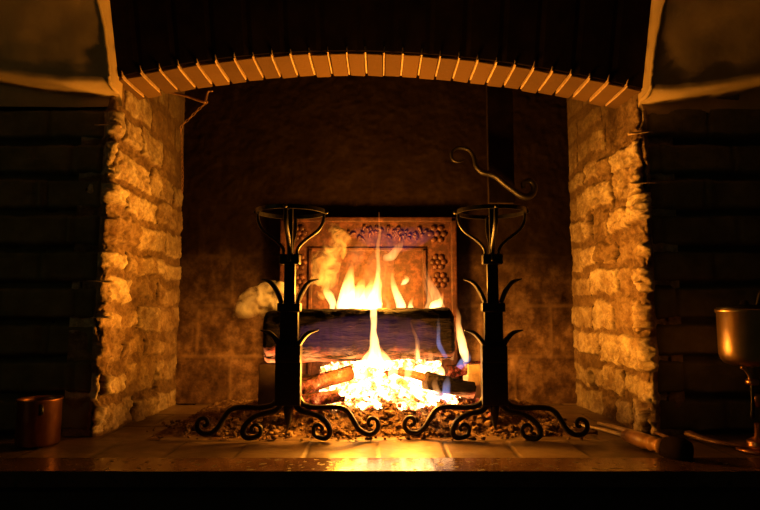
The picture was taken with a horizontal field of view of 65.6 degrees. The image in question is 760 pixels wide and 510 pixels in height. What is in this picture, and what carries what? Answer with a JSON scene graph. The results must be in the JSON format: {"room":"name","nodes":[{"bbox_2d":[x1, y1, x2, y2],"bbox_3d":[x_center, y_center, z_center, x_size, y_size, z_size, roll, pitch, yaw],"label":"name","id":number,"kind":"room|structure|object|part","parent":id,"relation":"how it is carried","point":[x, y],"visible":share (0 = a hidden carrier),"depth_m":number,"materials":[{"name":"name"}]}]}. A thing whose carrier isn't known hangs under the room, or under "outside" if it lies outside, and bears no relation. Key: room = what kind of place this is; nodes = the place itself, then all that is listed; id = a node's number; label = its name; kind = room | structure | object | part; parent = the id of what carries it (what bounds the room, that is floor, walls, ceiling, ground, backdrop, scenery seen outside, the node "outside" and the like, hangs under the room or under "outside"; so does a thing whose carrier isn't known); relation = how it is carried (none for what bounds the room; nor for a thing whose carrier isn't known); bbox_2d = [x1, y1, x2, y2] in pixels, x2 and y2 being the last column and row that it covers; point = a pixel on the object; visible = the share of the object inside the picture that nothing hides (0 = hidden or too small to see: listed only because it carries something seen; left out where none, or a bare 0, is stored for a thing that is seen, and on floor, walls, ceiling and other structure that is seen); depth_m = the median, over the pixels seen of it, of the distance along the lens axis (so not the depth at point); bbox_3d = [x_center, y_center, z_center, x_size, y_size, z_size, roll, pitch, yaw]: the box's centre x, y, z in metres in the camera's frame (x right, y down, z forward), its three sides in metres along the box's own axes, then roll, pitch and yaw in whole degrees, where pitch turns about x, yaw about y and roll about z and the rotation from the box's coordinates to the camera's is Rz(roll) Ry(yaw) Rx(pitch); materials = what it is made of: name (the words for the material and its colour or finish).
{"room":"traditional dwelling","nodes":[
{"label":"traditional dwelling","id":0,"kind":"room"},
{"bbox_2d":[0,107,104,434],"bbox_3d":[-1.692,-0.025,2.145,1.407,1.360,0.076,0,-5,0],"label":"wall","id":1,"kind":"structure","parent":0,"point":[43,156],"depth_m":2.13,"materials":[{"name":"brown wood"}]},
{"bbox_2d":[0,0,122,106],"bbox_3d":[-1.695,-0.987,1.759,1.510,0.808,0.917,0,-5,0],"label":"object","id":2,"kind":"structure","parent":1,"relation":"attached to","point":[54,53],"depth_m":2.06,"materials":[{"name":"paint"}]},
{"bbox_2d":[0,0,759,509],"bbox_3d":[0.000,-0.126,2.302,4.400,2.650,1.260,0,-5,0],"label":"fireplace","id":3,"kind":"object","parent":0,"point":[344,108],"visible":0.77,"depth_m":2.25,"materials":[{"name":"stone"}]},
{"bbox_2d":[14,395,63,448],"bbox_3d":[-1.110,0.540,1.916,0.136,0.148,0.144,0,-5,0],"label":"copper pot","id":4,"kind":"object","parent":3,"relation":"on","point":[38,418],"visible":1,"depth_m":1.87,"materials":[{"name":"brown metal"}]},
{"bbox_3d":[-1.069,0.491,1.861,0.013,0.035,0.026,3,-6,-33],"label":"handle","id":5,"kind":"part","parent":4,"relation":"part of","materials":[{"name":"gold metal"}]},
{"bbox_2d":[169,90,212,103],"bbox_3d":[-0.762,-0.635,2.369,0.182,0.055,0.012,0,-5,0],"label":"wall hook","id":6,"kind":"object","parent":3,"relation":"attached to","point":[208,91],"visible":0.95,"depth_m":2.36,"materials":[{"name":"metal"}]},
{"bbox_2d":[180,101,207,192],"bbox_3d":[-0.760,-0.434,2.384,0.159,0.358,0.029,-4,-7,35],"label":"chain","id":7,"kind":"object","parent":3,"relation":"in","point":[197,110],"visible":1,"depth_m":2.42,"materials":[{"name":"metal"}]},
{"bbox_2d":[258,362,274,404],"bbox_3d":[-0.440,0.543,2.340,0.073,0.228,0.105,0,-5,-3],"label":"firebrick","id":8,"kind":"object","parent":3,"relation":"on","point":[266,386],"visible":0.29,"depth_m":2.29,"materials":[{"name":"brown brick"}]},
{"bbox_2d":[195,204,380,440],"bbox_3d":[-0.236,0.243,2.181,0.563,0.794,0.636,-3,-6,27],"label":"andiron","id":9,"kind":"object","parent":3,"relation":"on","point":[288,348],"visible":0.99,"depth_m":2.00,"materials":[{"name":"black metal"}]},
{"bbox_3d":[-0.482,0.509,2.016,0.294,0.215,0.024,0,-5,-3],"label":"leg","id":10,"kind":"part","parent":9,"relation":"part of","materials":[{"name":"black metal"}]},
{"bbox_3d":[-0.394,0.519,2.001,0.155,0.210,0.025,1,-6,-15],"label":"leg","id":11,"kind":"part","parent":9,"relation":"part of","materials":[{"name":"black metal"}]},
{"bbox_2d":[253,204,328,261],"bbox_3d":[-0.313,-0.067,2.065,0.264,0.184,0.265,0,-5,0],"label":"basket","id":12,"kind":"object","parent":9,"relation":"on","point":[290,228],"depth_m":2.06,"materials":[{"name":"black metal"}]},
{"bbox_3d":[-0.233,0.519,2.001,0.155,0.210,0.025,-1,-6,15],"label":"leg","id":13,"kind":"part","parent":9,"relation":"part of","materials":[{"name":"black metal"}]},
{"bbox_3d":[-0.144,0.509,2.016,0.294,0.215,0.024,0,-5,3],"label":"leg","id":14,"kind":"part","parent":9,"relation":"part of","materials":[{"name":"black metal"}]},
{"bbox_2d":[279,217,457,378],"bbox_3d":[-0.054,0.257,2.742,0.824,0.869,0.042,0,-5,0],"label":"fireback","id":15,"kind":"object","parent":3,"relation":"on","point":[358,262],"visible":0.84,"depth_m":2.76,"materials":[{"name":"metal"}]},
{"bbox_2d":[145,390,611,440],"bbox_3d":[-0.018,0.597,2.362,1.646,0.142,0.766,0,-5,0],"label":"embers","id":16,"kind":"object","parent":3,"relation":"on","point":[274,426],"visible":0.4,"depth_m":2.11},
{"bbox_2d":[319,359,460,410],"bbox_3d":[0.035,0.490,2.289,0.560,0.200,0.324,0,-5,0],"label":"bed","id":17,"kind":"object","parent":16,"relation":"on","point":[363,369],"visible":0.55,"depth_m":2.25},
{"bbox_2d":[302,365,353,393],"bbox_3d":[-0.201,0.467,2.208,0.215,0.106,0.067,2,-6,-23],"label":"log","id":18,"kind":"object","parent":17,"relation":"on","point":[312,383],"visible":0.94,"depth_m":2.18,"materials":[{"name":"brown wood"}]},
{"bbox_2d":[263,307,454,362],"bbox_3d":[-0.081,0.315,2.338,0.743,0.218,0.215,0,-5,0],"label":"log","id":19,"kind":"object","parent":17,"relation":"on","point":[350,334],"visible":0.88,"depth_m":2.25,"materials":[{"name":"brown wood"}]},
{"bbox_2d":[338,373,387,395],"bbox_3d":[-0.060,0.473,2.161,0.198,0.075,0.037,3,-6,-28],"label":"log","id":20,"kind":"object","parent":17,"relation":"on","point":[380,379],"visible":1,"depth_m":2.15,"materials":[{"name":"wood"}]},
{"bbox_2d":[383,369,425,380],"bbox_3d":[0.097,0.453,2.206,0.176,0.048,0.031,-1,-5,13],"label":"log","id":21,"kind":"object","parent":17,"relation":"on","point":[420,376],"visible":0.82,"depth_m":2.20,"materials":[{"name":"brown wood"}]},
{"bbox_2d":[390,373,434,405],"bbox_3d":[0.113,0.483,2.121,0.171,0.109,0.044,-3,-6,28],"label":"log","id":22,"kind":"object","parent":17,"relation":"on","point":[416,391],"visible":1,"depth_m":2.10,"materials":[{"name":"yellow wood"}]},
{"bbox_2d":[444,361,480,377],"bbox_3d":[0.326,0.445,2.299,0.158,0.061,0.046,2,-6,-23],"label":"log","id":23,"kind":"object","parent":17,"relation":"on","point":[454,370],"visible":0.72,"depth_m":2.27,"materials":[{"name":"brown wood"}]},
{"bbox_2d":[296,391,490,416],"bbox_3d":[0.006,0.552,2.195,0.793,0.089,0.155,0,-5,0],"label":"coals","id":24,"kind":"object","parent":16,"relation":"on","point":[465,401],"visible":0.28,"depth_m":2.15},
{"bbox_2d":[300,389,344,406],"bbox_3d":[-0.209,0.517,2.141,0.170,0.061,0.054,2,-6,-16],"label":"log","id":25,"kind":"object","parent":24,"relation":"on","point":[333,396],"visible":0.84,"depth_m":2.12,"materials":[{"name":"brown wood"}]},
{"bbox_2d":[422,371,475,398],"bbox_3d":[0.257,0.483,2.195,0.201,0.102,0.070,1,-5,-7],"label":"log","id":26,"kind":"object","parent":24,"relation":"on","point":[436,382],"visible":1,"depth_m":2.17,"materials":[{"name":"brown wood"}]},
{"bbox_2d":[463,362,480,400],"bbox_3d":[0.365,0.539,2.311,0.069,0.231,0.106,0,-5,0],"label":"firebrick","id":27,"kind":"object","parent":3,"relation":"on","point":[473,370],"visible":0.28,"depth_m":2.27,"materials":[{"name":"orange brick"}]},
{"bbox_2d":[450,81,537,203],"bbox_3d":[0.459,-0.735,2.442,0.352,1.051,0.074,0,-5,0],"label":"bar","id":28,"kind":"object","parent":3,"relation":"hanging from","point":[499,172],"visible":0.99,"depth_m":2.42,"materials":[{"name":"black metal"}]},
{"bbox_2d":[402,204,589,440],"bbox_3d":[0.475,0.243,2.176,0.563,0.794,0.636,-3,-6,30],"label":"andiron","id":29,"kind":"object","parent":3,"relation":"on","point":[493,348],"visible":0.98,"depth_m":2.01,"materials":[{"name":"black metal"}]},
{"bbox_3d":[0.223,0.510,2.024,0.294,0.215,0.024,0,-5,0],"label":"leg","id":30,"kind":"part","parent":29,"relation":"part of","materials":[{"name":"black metal"}]},
{"bbox_3d":[0.310,0.520,2.005,0.155,0.210,0.025,1,-5,-12],"label":"leg","id":31,"kind":"part","parent":29,"relation":"part of","materials":[{"name":"black metal"}]},
{"bbox_2d":[453,204,528,261],"bbox_3d":[0.391,-0.067,2.065,0.264,0.184,0.265,0,-5,0],"label":"basket","id":32,"kind":"object","parent":29,"relation":"on","point":[491,220],"depth_m":2.05,"materials":[{"name":"black metal"}]},
{"bbox_3d":[0.471,0.519,1.996,0.155,0.210,0.025,-2,-6,18],"label":"leg","id":33,"kind":"part","parent":29,"relation":"part of","materials":[{"name":"black metal"}]},
{"bbox_3d":[0.560,0.508,2.007,0.294,0.215,0.024,-1,-5,6],"label":"leg","id":34,"kind":"part","parent":29,"relation":"part of","materials":[{"name":"black metal"}]},
{"bbox_2d":[597,422,660,438],"bbox_3d":[0.860,0.605,2.024,0.051,0.030,0.406,1,-5,-6],"label":"tongs","id":35,"kind":"object","parent":3,"relation":"on","point":[612,426],"visible":0.51,"depth_m":2.09,"materials":[{"name":"metal"}]},
{"bbox_3d":[0.841,0.605,2.022,0.013,0.029,0.406,1,-5,-6],"label":"arm","id":36,"kind":"part","parent":35,"relation":"part of","materials":[{"name":"metal"}]},
{"bbox_2d":[579,424,693,460],"bbox_3d":[0.801,0.594,1.953,0.081,0.072,0.539,2,-6,-20],"label":"brush","id":37,"kind":"object","parent":3,"relation":"on","point":[674,448],"visible":0.98,"depth_m":1.76,"materials":[{"name":"brown wood"}]},
{"bbox_3d":[0.779,0.612,2.080,0.030,0.028,0.283,1,-5,-13],"label":"rod","id":38,"kind":"part","parent":37,"relation":"part of","materials":[{"name":"metal"}]},
{"bbox_3d":[0.827,0.585,1.858,0.052,0.052,0.177,1,-6,-15],"label":"handle","id":39,"kind":"part","parent":37,"relation":"part of","materials":[{"name":"brown wood"}]},
{"bbox_2d":[650,430,669,437],"bbox_3d":[0.952,0.613,2.028,0.016,0.019,0.260,0,-5,0],"label":"shovel","id":40,"kind":"object","parent":3,"relation":"on","point":[656,433],"visible":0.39,"depth_m":1.99,"materials":[{"name":"metal"}]},
{"bbox_2d":[684,430,746,446],"bbox_3d":[1.119,0.601,1.905,0.086,0.027,0.271,4,-7,-38],"label":"handle","id":41,"kind":"object","parent":3,"relation":"on","point":[688,433],"visible":0.9,"depth_m":1.92,"materials":[{"name":"metal"}]},
{"bbox_2d":[714,291,759,454],"bbox_3d":[1.164,0.354,1.851,0.185,0.511,0.168,-3,-6,30],"label":"brass vessel","id":42,"kind":"object","parent":3,"relation":"on","point":[738,326],"visible":1,"depth_m":1.82,"materials":[{"name":"gold metal"}]},
{"bbox_2d":[714,309,759,366],"bbox_3d":[1.157,0.260,1.864,0.167,0.178,0.167,0,-5,0],"label":"bowl","id":43,"kind":"object","parent":42,"relation":"on","point":[738,330],"depth_m":1.81,"materials":[{"name":"gold metal"}]},
{"bbox_3d":[1.157,0.158,1.873,0.158,0.030,0.158,0,-5,0],"label":"lid","id":44,"kind":"part","parent":42,"relation":"part of","materials":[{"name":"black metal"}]},
{"bbox_3d":[1.164,0.457,1.846,0.017,0.105,0.014,0,-5,0],"label":"stem","id":45,"kind":"part","parent":42,"relation":"part of","materials":[{"name":"gold metal"}]},
{"bbox_2d":[647,94,759,434],"bbox_3d":[1.652,-0.025,2.144,1.406,1.360,0.068,0,-5,0],"label":"wall","id":46,"kind":"structure","parent":0,"point":[713,158],"depth_m":2.13,"materials":[{"name":"brown wood"}]},
{"bbox_2d":[638,0,759,113],"bbox_3d":[1.695,-0.966,1.756,1.510,0.815,0.919,0,-5,0],"label":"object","id":47,"kind":"structure","parent":46,"relation":"attached to","point":[698,52],"depth_m":2.05,"materials":[{"name":"paint"}]}
]}

